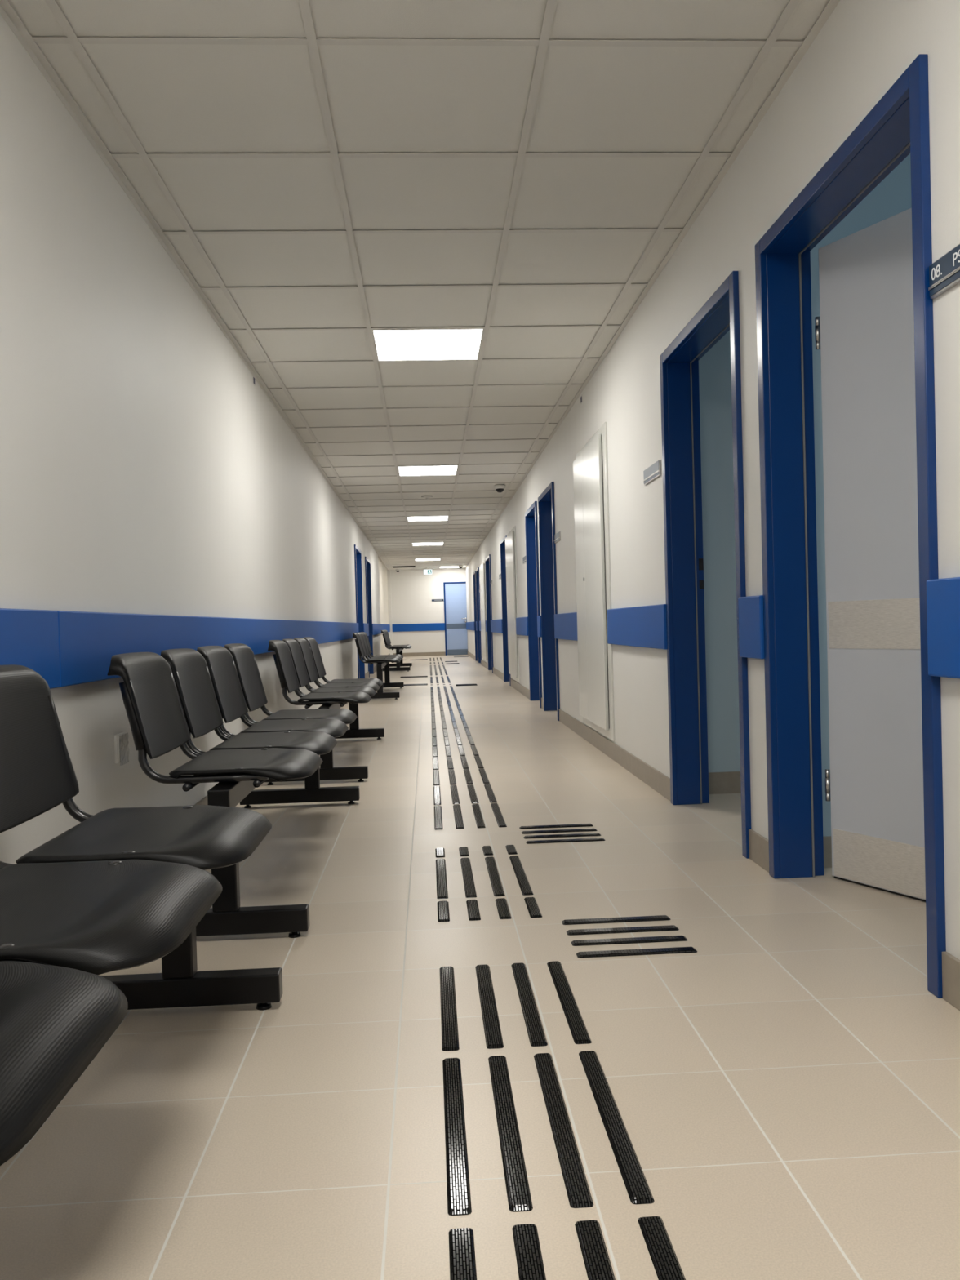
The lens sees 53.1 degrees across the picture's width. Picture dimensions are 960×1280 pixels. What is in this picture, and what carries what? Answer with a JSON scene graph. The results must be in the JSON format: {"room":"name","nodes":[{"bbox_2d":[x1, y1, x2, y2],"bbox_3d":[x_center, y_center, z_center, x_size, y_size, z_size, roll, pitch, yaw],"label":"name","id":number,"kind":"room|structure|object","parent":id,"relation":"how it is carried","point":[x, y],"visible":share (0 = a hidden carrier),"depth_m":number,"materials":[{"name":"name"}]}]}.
{"room":"hospital interior","nodes":[
{"label":"hospital interior","id":0,"kind":"room"},
{"bbox_2d":[0,13,381,864],"bbox_3d":[-1.479,-0.498,6.973,0.148,2.520,27.100,-2,1,-3],"label":"wall","id":1,"kind":"structure","parent":0,"point":[144,468],"depth_m":3.21,"materials":[{"name":"paint"}]},
{"bbox_2d":[0,608,60,688],"bbox_3d":[-0.889,0.091,-1.990,0.030,0.205,9.120,-2,1,-3],"label":"guard rail","id":2,"kind":"object","parent":1,"relation":"attached to","point":[29,638],"visible":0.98,"depth_m":2.39,"materials":[{"name":"plastic"}]},
{"bbox_2d":[113,732,128,765],"bbox_3d":[-1.161,0.353,3.117,0.022,0.098,0.090,-2,1,-3],"label":"wall socket","id":3,"kind":"object","parent":1,"relation":"attached to","point":[121,740],"visible":1,"depth_m":3.09,"materials":[{"name":"white plastic"}]},
{"bbox_2d":[57,610,358,687],"bbox_3d":[-1.439,-0.057,8.119,0.030,0.205,11.127,-2,1,-3],"label":"guard rail","id":4,"kind":"object","parent":1,"relation":"attached to","point":[88,642],"visible":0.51,"depth_m":3.42,"materials":[{"name":"plastic"}]},
{"bbox_2d":[193,653,390,805],"bbox_3d":[-1.559,0.664,10.006,0.071,0.102,33.130,-2,1,-3],"label":"baseboard","id":5,"kind":"structure","parent":1,"relation":"attached to","point":[204,801],"depth_m":4.25,"materials":[{"name":"beige tile"}]},
{"bbox_2d":[354,544,364,678],"bbox_3d":[-1.860,-0.355,14.271,0.172,2.017,1.210,-2,1,-3],"label":"door","id":6,"kind":"structure","parent":1,"relation":"in","point":[357,553],"depth_m":14.82,"materials":[{"name":"blue metal"}]},
{"bbox_2d":[363,622,368,635],"bbox_3d":[-1.837,-0.165,15.452,0.030,0.205,1.138,-2,1,-3],"label":"guard rail","id":7,"kind":"object","parent":1,"relation":"attached to","point":[366,626],"visible":0.69,"depth_m":15.49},
{"bbox_2d":[364,556,373,677],"bbox_3d":[-1.989,-0.389,16.628,0.172,2.017,1.230,-2,1,-3],"label":"door","id":8,"kind":"structure","parent":1,"relation":"in","point":[367,563],"depth_m":17.19,"materials":[{"name":"blue metal"}]},
{"bbox_2d":[372,623,382,635],"bbox_3d":[-2.024,-0.215,18.882,0.030,0.205,3.269,-2,1,-3],"label":"guard rail","id":9,"kind":"object","parent":1,"relation":"attached to","point":[376,628],"visible":0.95,"depth_m":18.52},
{"bbox_2d":[377,557,389,654],"bbox_3d":[-2.441,-0.740,23.554,0.148,2.520,6.120,-2,1,-3],"label":"wall","id":10,"kind":"structure","parent":0,"point":[383,578],"depth_m":23.62,"materials":[{"name":"beige paint"}]},
{"bbox_2d":[0,0,839,570],"bbox_3d":[-0.552,-1.728,10.071,2.307,0.074,33.220,-2,1,-3],"label":"ceiling","id":11,"kind":"structure","parent":0,"point":[321,175],"depth_m":3.36,"materials":[{"name":"white"}]},
{"bbox_2d":[371,328,484,360],"bbox_3d":[-0.290,-1.648,5.375,0.596,0.005,0.596,-2,1,-3],"label":"recessed light","id":12,"kind":"object","parent":11,"relation":"in","point":[413,344],"visible":1,"depth_m":5.36,"materials":[{"name":"white"}]},
{"bbox_2d":[397,465,457,475],"bbox_3d":[-0.526,-1.712,9.719,0.596,0.005,0.596,-2,1,-3],"label":"recessed light","id":13,"kind":"object","parent":11,"relation":"in","point":[443,469],"visible":1,"depth_m":9.71,"materials":[{"name":"white"}]},
{"bbox_2d":[412,542,443,546],"bbox_3d":[-0.999,-1.839,18.406,0.596,0.005,0.596,-2,1,-3],"label":"recessed light","id":14,"kind":"object","parent":11,"relation":"in","point":[438,543],"visible":1,"depth_m":18.42,"materials":[{"name":"white"}]},
{"bbox_2d":[407,515,448,521],"bbox_3d":[-0.763,-1.775,14.063,0.596,0.005,0.596,-2,1,-3],"label":"recessed light","id":15,"kind":"object","parent":11,"relation":"in","point":[433,517],"visible":1,"depth_m":14.06,"materials":[{"name":"white"}]},
{"bbox_2d":[493,484,505,493],"bbox_3d":[0.225,-1.709,10.884,0.128,0.082,0.128,-2,1,-3],"label":"dome camera","id":16,"kind":"object","parent":11,"relation":"attached to","point":[500,488],"visible":1,"depth_m":10.85,"materials":[{"name":"white plastic"}]},
{"bbox_2d":[390,568,466,653],"bbox_3d":[-1.501,-0.818,26.744,2.556,2.520,0.150,-2,1,-3],"label":"wall","id":17,"kind":"structure","parent":0,"point":[412,591],"depth_m":26.66,"materials":[{"name":"paint"}]},
{"bbox_2d":[391,622,444,631],"bbox_3d":[-1.705,-0.350,26.649,1.451,0.205,0.030,-2,1,-3],"label":"guard rail","id":18,"kind":"object","parent":17,"relation":"attached to","point":[434,626],"visible":1,"depth_m":26.63,"materials":[{"name":"plastic"}]},
{"bbox_2d":[392,651,445,656],"bbox_3d":[-1.684,0.398,26.671,1.452,0.102,0.011,-2,1,-3],"label":"baseboard","id":19,"kind":"structure","parent":17,"relation":"attached to","point":[442,653],"depth_m":26.67,"materials":[{"name":"beige tile"}]},
{"bbox_2d":[443,582,467,655],"bbox_3d":[-0.676,-0.596,26.744,0.625,2.030,0.145,-2,1,-3],"label":"door","id":20,"kind":"structure","parent":17,"relation":"in","point":[455,593],"depth_m":26.74,"materials":[{"name":"blue metal"}]},
{"bbox_2d":[0,654,959,1279],"bbox_3d":[1.270,0.682,10.255,6.400,0.100,33.720,-2,1,-3],"label":"floor","id":21,"kind":"structure","parent":0,"point":[785,1088],"depth_m":1.83,"materials":[{"name":"beige tile"}]},
{"bbox_2d":[0,664,282,1165],"bbox_3d":[-0.670,0.445,1.135,0.569,0.779,2.040,-2,1,-3],"label":"bench","id":22,"kind":"object","parent":21,"relation":"on","point":[122,888],"visible":1,"depth_m":1.48,"materials":[{"name":"black"}]},
{"bbox_2d":[107,643,359,937],"bbox_3d":[-0.803,0.409,3.571,0.569,0.779,2.040,-2,1,-3],"label":"bench","id":23,"kind":"object","parent":21,"relation":"on","point":[169,697],"visible":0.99,"depth_m":2.99,"materials":[{"name":"black plastic"}]},
{"bbox_2d":[264,636,384,785],"bbox_3d":[-0.944,0.371,6.171,0.569,0.779,2.040,-2,1,-3],"label":"bench","id":24,"kind":"object","parent":21,"relation":"on","point":[299,663],"visible":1,"depth_m":5.66,"materials":[{"name":"black plastic"}]},
{"bbox_2d":[352,631,404,699],"bbox_3d":[-1.262,0.285,12.020,0.569,0.779,2.040,-2,1,-3],"label":"bench","id":25,"kind":"object","parent":21,"relation":"on","point":[362,641],"visible":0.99,"depth_m":11.46,"materials":[{"name":"black plastic"}]},
{"bbox_2d":[386,569,392,654],"bbox_3d":[-2.484,-0.728,26.572,0.090,2.400,0.090,-2,1,-3],"label":"column","id":26,"kind":"structure","parent":21,"relation":"on","point":[388,573],"depth_m":26.52,"materials":[{"name":"paint"}]},
{"bbox_2d":[381,630,412,671],"bbox_3d":[-1.629,0.186,18.769,0.569,0.779,2.040,-2,1,-3],"label":"bench","id":27,"kind":"object","parent":21,"relation":"on","point":[399,648],"visible":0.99,"depth_m":18.09,"materials":[{"name":"black plastic"}]},
{"bbox_2d":[432,756,439,769],"bbox_3d":[-0.269,0.745,5.810,0.035,0.006,0.510,-2,1,-3],"label":"bar","id":28,"kind":"object","parent":21,"relation":"on","point":[435,761],"visible":1,"depth_m":5.77,"materials":[{"name":"black rubber"}]},
{"bbox_2d":[432,769,439,785],"bbox_3d":[-0.240,0.753,5.267,0.034,0.006,0.510,-2,1,-3],"label":"bar","id":29,"kind":"object","parent":21,"relation":"on","point":[435,772],"visible":1,"depth_m":5.24,"materials":[{"name":"black rubber"}]},
{"bbox_2d":[433,786,440,804],"bbox_3d":[-0.211,0.761,4.724,0.034,0.006,0.510,-2,1,-3],"label":"bar","id":30,"kind":"object","parent":21,"relation":"on","point":[437,795],"visible":1,"depth_m":4.69,"materials":[{"name":"black rubber"}]},
{"bbox_2d":[434,805,443,830],"bbox_3d":[-0.182,0.769,4.181,0.034,0.006,0.510,-2,1,-3],"label":"bar","id":31,"kind":"object","parent":21,"relation":"on","point":[437,809],"visible":1,"depth_m":4.13,"materials":[{"name":"black rubber"}]},
{"bbox_2d":[435,847,444,857],"bbox_3d":[-0.146,0.778,3.525,0.034,0.006,0.136,-2,1,-3],"label":"bar","id":32,"kind":"object","parent":21,"relation":"on","point":[439,851],"visible":1,"depth_m":3.52,"materials":[{"name":"black rubber"}]},
{"bbox_2d":[435,858,448,898],"bbox_3d":[-0.127,0.783,3.177,0.034,0.006,0.491,-2,1,-3],"label":"bar","id":33,"kind":"object","parent":21,"relation":"on","point":[441,873],"visible":1,"depth_m":3.13,"materials":[{"name":"black rubber"}]},
{"bbox_2d":[437,900,449,922],"bbox_3d":[-0.107,0.789,2.801,0.034,0.006,0.195,-2,1,-3],"label":"bar","id":34,"kind":"object","parent":21,"relation":"on","point":[443,915],"visible":1,"depth_m":2.78,"materials":[{"name":"black rubber"}]},
{"bbox_2d":[440,966,459,1051],"bbox_3d":[-0.070,0.799,2.113,0.034,0.006,0.460,-2,1,-3],"label":"bar","id":35,"kind":"object","parent":21,"relation":"on","point":[450,1037],"visible":1,"depth_m":2.06,"materials":[{"name":"black rubber"}]},
{"bbox_2d":[446,756,453,769],"bbox_3d":[-0.181,0.742,5.815,0.035,0.006,0.510,-2,1,-3],"label":"bar","id":36,"kind":"object","parent":21,"relation":"on","point":[449,759],"visible":1,"depth_m":5.78,"materials":[{"name":"black rubber"}]},
{"bbox_2d":[448,769,456,785],"bbox_3d":[-0.153,0.750,5.272,0.034,0.006,0.510,-2,1,-3],"label":"bar","id":37,"kind":"object","parent":21,"relation":"on","point":[451,773],"visible":1,"depth_m":5.23,"materials":[{"name":"black rubber"}]},
{"bbox_2d":[450,785,460,804],"bbox_3d":[-0.124,0.758,4.729,0.034,0.006,0.510,-2,1,-3],"label":"bar","id":38,"kind":"object","parent":21,"relation":"on","point":[455,796],"visible":1,"depth_m":4.70,"materials":[{"name":"black rubber"}]},
{"bbox_2d":[442,1057,471,1215],"bbox_3d":[-0.042,0.806,1.603,0.034,0.006,0.490,-2,1,-3],"label":"bar","id":39,"kind":"object","parent":21,"relation":"on","point":[459,1198],"visible":1,"depth_m":1.54,"materials":[{"name":"black rubber"}]},
{"bbox_2d":[453,804,464,829],"bbox_3d":[-0.095,0.766,4.186,0.034,0.006,0.510,-2,1,-3],"label":"bar","id":40,"kind":"object","parent":21,"relation":"on","point":[457,810],"visible":1,"depth_m":4.15,"materials":[{"name":"black rubber"}]},
{"bbox_2d":[448,1227,476,1279],"bbox_3d":[-0.013,0.814,1.083,0.034,0.006,0.489,-2,1,-3],"label":"bar","id":41,"kind":"object","parent":21,"relation":"on","point":[461,1241],"visible":1,"depth_m":1.26,"materials":[{"name":"black rubber"}]},
{"bbox_2d":[458,846,469,856],"bbox_3d":[-0.059,0.776,3.529,0.034,0.006,0.136,-2,1,-3],"label":"bar","id":42,"kind":"object","parent":21,"relation":"on","point":[464,851],"visible":1,"depth_m":3.51,"materials":[{"name":"black rubber"}]},
{"bbox_2d":[460,755,469,768],"bbox_3d":[-0.094,0.740,5.819,0.035,0.006,0.510,-2,1,-3],"label":"bar","id":43,"kind":"object","parent":21,"relation":"on","point":[464,761],"visible":1,"depth_m":5.78,"materials":[{"name":"black rubber"}]},
{"bbox_2d":[460,857,476,897],"bbox_3d":[-0.040,0.781,3.181,0.034,0.006,0.491,-2,1,-3],"label":"bar","id":44,"kind":"object","parent":21,"relation":"on","point":[468,882],"visible":1,"depth_m":3.14,"materials":[{"name":"black rubber"}]},
{"bbox_2d":[463,768,473,784],"bbox_3d":[-0.065,0.748,5.277,0.034,0.006,0.510,-2,1,-3],"label":"bar","id":45,"kind":"object","parent":21,"relation":"on","point":[467,773],"visible":1,"depth_m":5.24,"materials":[{"name":"black rubber"}]},
{"bbox_2d":[466,784,478,803],"bbox_3d":[-0.036,0.756,4.733,0.034,0.006,0.510,-2,1,-3],"label":"bar","id":46,"kind":"object","parent":21,"relation":"on","point":[473,795],"visible":1,"depth_m":4.71,"materials":[{"name":"black rubber"}]},
{"bbox_2d":[466,899,480,920],"bbox_3d":[-0.020,0.786,2.806,0.034,0.006,0.195,-2,1,-3],"label":"bar","id":47,"kind":"object","parent":21,"relation":"on","point":[473,913],"visible":1,"depth_m":2.79,"materials":[{"name":"black rubber"}]},
{"bbox_2d":[470,745,479,755],"bbox_3d":[-0.036,0.729,6.367,0.034,0.006,0.510,-2,1,-3],"label":"bar","id":48,"kind":"object","parent":21,"relation":"on","point":[474,750],"visible":1,"depth_m":6.32,"materials":[{"name":"black rubber"}]},
{"bbox_2d":[471,804,485,827],"bbox_3d":[-0.007,0.764,4.190,0.034,0.006,0.510,-2,1,-3],"label":"bar","id":49,"kind":"object","parent":21,"relation":"on","point":[477,811],"visible":1,"depth_m":4.16,"materials":[{"name":"black rubber"}]},
{"bbox_2d":[474,755,484,768],"bbox_3d":[-0.007,0.737,5.824,0.035,0.006,0.510,-2,1,-3],"label":"bar","id":50,"kind":"object","parent":21,"relation":"on","point":[478,762],"visible":1,"depth_m":5.79,"materials":[{"name":"black rubber"}]},
{"bbox_2d":[478,768,489,783],"bbox_3d":[0.022,0.745,5.281,0.034,0.006,0.510,-2,1,-3],"label":"bar","id":51,"kind":"object","parent":21,"relation":"on","point":[483,775],"visible":1,"depth_m":5.25,"materials":[{"name":"black rubber"}]},
{"bbox_2d":[482,845,493,855],"bbox_3d":[0.028,0.773,3.534,0.034,0.006,0.136,-2,1,-3],"label":"bar","id":52,"kind":"object","parent":21,"relation":"on","point":[487,851],"visible":1,"depth_m":3.52,"materials":[{"name":"black rubber"}]},
{"bbox_2d":[475,964,503,1048],"bbox_3d":[0.018,0.796,2.118,0.034,0.006,0.460,-2,1,-3],"label":"bar","id":53,"kind":"object","parent":21,"relation":"on","point":[493,1036],"visible":1,"depth_m":2.07,"materials":[{"name":"black rubber"}]},
{"bbox_2d":[484,783,497,803],"bbox_3d":[0.051,0.753,4.738,0.034,0.006,0.510,-2,1,-3],"label":"bar","id":54,"kind":"object","parent":21,"relation":"on","point":[488,788],"visible":1,"depth_m":4.69,"materials":[{"name":"black rubber"}]},
{"bbox_2d":[484,856,505,896],"bbox_3d":[0.047,0.778,3.186,0.034,0.006,0.491,-2,1,-3],"label":"bar","id":55,"kind":"object","parent":21,"relation":"on","point":[497,887],"visible":1,"depth_m":3.15,"materials":[{"name":"black rubber"}]},
{"bbox_2d":[490,803,506,826],"bbox_3d":[0.080,0.761,4.195,0.034,0.006,0.510,-2,1,-3],"label":"bar","id":56,"kind":"object","parent":21,"relation":"on","point":[498,815],"visible":1,"depth_m":4.16,"materials":[{"name":"black rubber"}]},
{"bbox_2d":[495,897,511,919],"bbox_3d":[0.068,0.784,2.811,0.034,0.006,0.195,-2,1,-3],"label":"bar","id":57,"kind":"object","parent":21,"relation":"on","point":[503,908],"visible":1,"depth_m":2.79,"materials":[{"name":"black rubber"}]},
{"bbox_2d":[488,1055,533,1212],"bbox_3d":[0.046,0.804,1.607,0.034,0.006,0.490,-2,1,-3],"label":"bar","id":58,"kind":"object","parent":21,"relation":"on","point":[519,1199],"visible":1,"depth_m":1.54,"materials":[{"name":"black rubber"}]},
{"bbox_2d":[505,844,517,854],"bbox_3d":[0.116,0.771,3.539,0.034,0.006,0.136,-2,1,-3],"label":"bar","id":59,"kind":"object","parent":21,"relation":"on","point":[511,849],"visible":1,"depth_m":3.52,"materials":[{"name":"black rubber"}]},
{"bbox_2d":[509,855,533,895],"bbox_3d":[0.135,0.776,3.191,0.034,0.006,0.491,-2,1,-3],"label":"bar","id":60,"kind":"object","parent":21,"relation":"on","point":[523,882],"visible":1,"depth_m":3.15,"materials":[{"name":"black rubber"}]},
{"bbox_2d":[511,1223,546,1279],"bbox_3d":[0.074,0.812,1.088,0.034,0.006,0.489,-2,1,-3],"label":"bar","id":61,"kind":"object","parent":21,"relation":"on","point":[530,1264],"visible":1,"depth_m":1.26,"materials":[{"name":"black rubber"}]},
{"bbox_2d":[511,962,547,1046],"bbox_3d":[0.105,0.794,2.122,0.034,0.006,0.460,-2,1,-3],"label":"bar","id":62,"kind":"object","parent":21,"relation":"on","point":[535,1032],"visible":1,"depth_m":2.08,"materials":[{"name":"black rubber"}]},
{"bbox_2d":[524,897,542,917],"bbox_3d":[0.155,0.781,2.815,0.034,0.006,0.195,-2,1,-3],"label":"bar","id":63,"kind":"object","parent":21,"relation":"on","point":[533,908],"visible":1,"depth_m":2.80,"materials":[{"name":"black rubber"}]},
{"bbox_2d":[519,823,593,829],"bbox_3d":[0.311,0.759,3.918,0.301,0.006,0.034,-2,1,-3],"label":"bar","id":64,"kind":"object","parent":21,"relation":"on","point":[577,824],"visible":1,"depth_m":3.91,"materials":[{"name":"black rubber"}]},
{"bbox_2d":[521,828,597,834],"bbox_3d":[0.316,0.760,3.827,0.301,0.006,0.034,-2,1,-3],"label":"bar","id":65,"kind":"object","parent":21,"relation":"on","point":[575,829],"visible":1,"depth_m":3.82,"materials":[{"name":"black rubber"}]},
{"bbox_2d":[523,832,600,839],"bbox_3d":[0.320,0.762,3.741,0.301,0.006,0.034,-2,1,-3],"label":"bar","id":66,"kind":"object","parent":21,"relation":"on","point":[593,833],"visible":1,"depth_m":3.73,"materials":[{"name":"black rubber"}]},
{"bbox_2d":[533,1053,593,1208],"bbox_3d":[0.133,0.801,1.612,0.034,0.006,0.490,-2,1,-3],"label":"bar","id":67,"kind":"object","parent":21,"relation":"on","point":[578,1192],"visible":1,"depth_m":1.55,"materials":[{"name":"black rubber"}]},
{"bbox_2d":[525,837,604,844],"bbox_3d":[0.325,0.763,3.655,0.301,0.006,0.034,-2,1,-3],"label":"bar","id":68,"kind":"object","parent":21,"relation":"on","point":[597,838],"visible":1,"depth_m":3.64,"materials":[{"name":"black rubber"}]},
{"bbox_2d":[546,960,591,1044],"bbox_3d":[0.193,0.791,2.127,0.034,0.006,0.460,-2,1,-3],"label":"bar","id":69,"kind":"object","parent":21,"relation":"on","point":[577,1027],"visible":1,"depth_m":2.08,"materials":[{"name":"black rubber"}]},
{"bbox_2d":[574,1219,615,1279],"bbox_3d":[0.161,0.809,1.092,0.034,0.006,0.489,-2,1,-3],"label":"bar","id":70,"kind":"object","parent":21,"relation":"on","point":[597,1261],"visible":1,"depth_m":1.27,"materials":[{"name":"black rubber"}]},
{"bbox_2d":[561,915,671,924],"bbox_3d":[0.378,0.777,2.671,0.302,0.006,0.034,-2,1,-3],"label":"bar","id":71,"kind":"object","parent":21,"relation":"on","point":[660,917],"visible":1,"depth_m":2.66,"materials":[{"name":"black rubber"}]},
{"bbox_2d":[578,1050,654,1204],"bbox_3d":[0.220,0.799,1.617,0.034,0.006,0.490,-2,1,-3],"label":"bar","id":72,"kind":"object","parent":21,"relation":"on","point":[635,1182],"visible":1,"depth_m":1.55,"materials":[{"name":"black rubber"}]},
{"bbox_2d":[566,924,679,935],"bbox_3d":[0.383,0.779,2.582,0.302,0.006,0.034,-2,1,-3],"label":"bar","id":73,"kind":"object","parent":21,"relation":"on","point":[670,927],"visible":1,"depth_m":2.57,"materials":[{"name":"black rubber"}]},
{"bbox_2d":[570,935,687,946],"bbox_3d":[0.388,0.780,2.496,0.302,0.006,0.034,-2,1,-3],"label":"bar","id":74,"kind":"object","parent":21,"relation":"on","point":[670,938],"visible":1,"depth_m":2.49,"materials":[{"name":"black rubber"}]},
{"bbox_2d":[576,946,697,958],"bbox_3d":[0.393,0.781,2.408,0.302,0.006,0.034,-2,1,-3],"label":"bar","id":75,"kind":"object","parent":21,"relation":"on","point":[678,949],"visible":1,"depth_m":2.40,"materials":[{"name":"black rubber"}]},
{"bbox_2d":[637,1216,685,1279],"bbox_3d":[0.248,0.807,1.097,0.034,0.006,0.489,-2,1,-3],"label":"bar","id":76,"kind":"object","parent":21,"relation":"on","point":[665,1262],"visible":1,"depth_m":1.26,"materials":[{"name":"black rubber"}]},
{"bbox_2d":[465,0,959,959],"bbox_3d":[0.606,-0.608,10.150,0.148,2.520,33.220,-2,1,-3],"label":"wall","id":77,"kind":"structure","parent":0,"point":[864,46],"depth_m":3.25,"materials":[{"name":"paint"}]},
{"bbox_2d":[466,622,474,630],"bbox_3d":[-0.246,-0.355,24.421,0.030,0.205,4.599,-2,1,-3],"label":"guard rail","id":78,"kind":"object","parent":77,"relation":"attached to","point":[469,625],"visible":1,"depth_m":23.97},
{"bbox_2d":[472,570,478,660],"bbox_3d":[-0.021,-0.526,21.665,0.172,2.017,0.920,-2,1,-3],"label":"door","id":79,"kind":"structure","parent":77,"relation":"in","point":[474,572],"depth_m":22.07,"materials":[{"name":"blue metal"}]},
{"bbox_2d":[475,567,481,662],"bbox_3d":[0.048,-0.507,20.402,0.172,2.017,0.950,-2,1,-3],"label":"door","id":80,"kind":"structure","parent":77,"relation":"in","point":[478,618],"depth_m":20.82,"materials":[{"name":"blue metal"}]},
{"bbox_2d":[479,560,488,662],"bbox_3d":[0.065,-0.532,18.461,0.040,1.899,1.472,-2,1,-3],"label":"cabinet","id":81,"kind":"object","parent":77,"relation":"attached to","point":[482,568],"visible":0.98,"depth_m":18.18,"materials":[{"name":"white metal"}]},
{"bbox_2d":[484,554,493,673],"bbox_3d":[0.238,-0.456,16.898,0.172,2.017,1.170,-2,1,-3],"label":"door","id":82,"kind":"structure","parent":77,"relation":"in","point":[487,561],"depth_m":17.43,"materials":[{"name":"blue metal"}]},
{"bbox_2d":[490,618,502,633],"bbox_3d":[0.261,-0.218,15.090,0.030,0.205,2.448,-2,1,-3],"label":"guard rail","id":83,"kind":"object","parent":77,"relation":"attached to","point":[495,624],"visible":1,"depth_m":14.87,"materials":[{"name":"plastic"}]},
{"bbox_2d":[500,534,511,685],"bbox_3d":[0.431,-0.404,13.354,0.172,2.017,1.030,-2,1,-3],"label":"door","id":84,"kind":"structure","parent":77,"relation":"in","point":[507,677],"depth_m":13.82,"materials":[{"name":"blue metal"}]},
{"bbox_2d":[505,525,519,682],"bbox_3d":[0.405,-0.440,12.223,0.040,1.899,1.177,-2,1,-3],"label":"cabinet","id":85,"kind":"object","parent":77,"relation":"attached to","point":[510,540],"visible":1,"depth_m":11.99,"materials":[{"name":"white metal"}]},
{"bbox_2d":[515,617,528,635],"bbox_3d":[0.485,-0.158,10.987,0.030,0.205,1.289,-2,1,-3],"label":"guard rail","id":86,"kind":"object","parent":77,"relation":"attached to","point":[522,624],"visible":1,"depth_m":10.87,"materials":[{"name":"plastic"}]},
{"bbox_2d":[524,501,542,708],"bbox_3d":[0.621,-0.352,9.854,0.172,2.017,0.980,-2,1,-3],"label":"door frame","id":87,"kind":"structure","parent":77,"relation":"in","point":[531,514],"depth_m":10.29,"materials":[{"name":"blue metal"}]},
{"bbox_2d":[537,615,541,636],"bbox_3d":[0.580,-0.132,9.242,0.030,0.205,0.243,-2,1,-3],"label":"guard rail","id":88,"kind":"object","parent":77,"relation":"attached to","point":[539,617],"visible":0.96,"depth_m":9.20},
{"bbox_2d":[537,481,559,720],"bbox_3d":[0.689,-0.334,8.614,0.172,2.017,1.015,-2,1,-3],"label":"door frame","id":89,"kind":"structure","parent":77,"relation":"in","point":[546,512],"depth_m":9.07,"materials":[{"name":"blue metal"}]},
{"bbox_2d":[554,531,560,543],"bbox_3d":[0.638,-0.847,7.937,0.012,0.072,0.305,-2,1,-3],"label":"door sign","id":90,"kind":"object","parent":77,"relation":"attached to","point":[557,536],"visible":1,"depth_m":7.90,"materials":[{"name":"grey plastic"}]},
{"bbox_2d":[554,612,577,640],"bbox_3d":[0.675,-0.106,7.476,0.030,0.205,1.259,-2,1,-3],"label":"guard rail","id":91,"kind":"object","parent":77,"relation":"attached to","point":[565,624],"visible":0.76,"depth_m":7.40,"materials":[{"name":"plastic"}]},
{"bbox_2d":[573,422,614,741],"bbox_3d":[0.728,-0.353,6.274,0.040,1.899,1.115,-2,1,-3],"label":"cabinet","id":92,"kind":"object","parent":77,"relation":"attached to","point":[590,466],"visible":1,"depth_m":6.10,"materials":[{"name":"white metal"}]},
{"bbox_2d":[606,604,666,649],"bbox_3d":[0.809,-0.070,5.028,0.030,0.205,1.376,-2,1,-3],"label":"guard rail","id":93,"kind":"object","parent":77,"relation":"attached to","point":[644,626],"visible":0.8,"depth_m":4.85,"materials":[{"name":"plastic"}]},
{"bbox_2d":[643,459,661,484],"bbox_3d":[0.820,-0.798,4.589,0.012,0.072,0.313,-2,1,-3],"label":"door sign","id":94,"kind":"object","parent":77,"relation":"attached to","point":[653,472],"visible":1,"depth_m":4.55,"materials":[{"name":"grey plastic"}]},
{"bbox_2d":[659,271,751,858],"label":"door","id":95,"kind":"structure","parent":77,"relation":"in","point":[720,314],"depth_m":4.29,"materials":[{"name":"blue metal"}]},
{"bbox_2d":[467,651,959,1010],"bbox_3d":[0.560,0.603,10.165,0.011,0.102,33.220,-2,1,-3],"label":"baseboard","id":96,"kind":"structure","parent":77,"relation":"attached to","point":[758,845],"depth_m":4.74,"materials":[{"name":"beige tile"}]},
{"bbox_2d":[737,595,764,658],"bbox_3d":[0.908,-0.043,3.194,0.030,0.205,0.217,-2,1,-3],"label":"guard rail","id":97,"kind":"object","parent":77,"relation":"attached to","point":[750,609],"visible":0.8,"depth_m":3.17,"materials":[{"name":"plastic"}]},
{"bbox_2d":[755,53,946,998],"bbox_3d":[1.249,-0.252,2.585,0.637,2.017,1.028,-2,1,-3],"label":"door","id":98,"kind":"structure","parent":77,"relation":"in","point":[874,335],"depth_m":2.89,"materials":[{"name":"blue metal"}]},
{"bbox_2d":[926,577,959,678],"bbox_3d":[1.201,0.036,-2.187,0.030,0.205,8.502,-2,1,-3],"label":"guard rail","id":99,"kind":"object","parent":77,"relation":"attached to","point":[943,595],"visible":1,"depth_m":1.99,"materials":[{"name":"plastic"}]},
{"bbox_2d":[928,244,959,298],"bbox_3d":[0.967,-0.758,1.889,0.012,0.072,0.309,-2,1,-3],"label":"door sign","id":100,"kind":"object","parent":77,"relation":"attached to","point":[944,272],"visible":1,"depth_m":1.98,"materials":[{"name":"grey plastic"}]},
{"bbox_2d":[698,330,740,772],"bbox_3d":[2.719,-0.632,3.985,3.406,2.650,1.380,-2,1,-3],"label":"wall","id":101,"kind":"structure","parent":0,"point":[714,366],"depth_m":4.54,"materials":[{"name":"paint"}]},
{"bbox_2d":[810,153,911,836],"bbox_3d":[2.860,-0.594,1.399,3.406,2.650,3.800,-2,1,-3],"label":"wall","id":102,"kind":"structure","parent":0,"point":[891,197],"depth_m":3.16,"materials":[{"name":"blue paint"}]},
{"bbox_2d":[708,771,831,867],"bbox_3d":[2.733,0.643,3.949,3.356,0.102,1.390,-2,1,-3],"label":"baseboard","id":103,"kind":"structure","parent":102,"relation":"attached to","point":[728,782],"depth_m":4.55,"materials":[{"name":"beige tile"}]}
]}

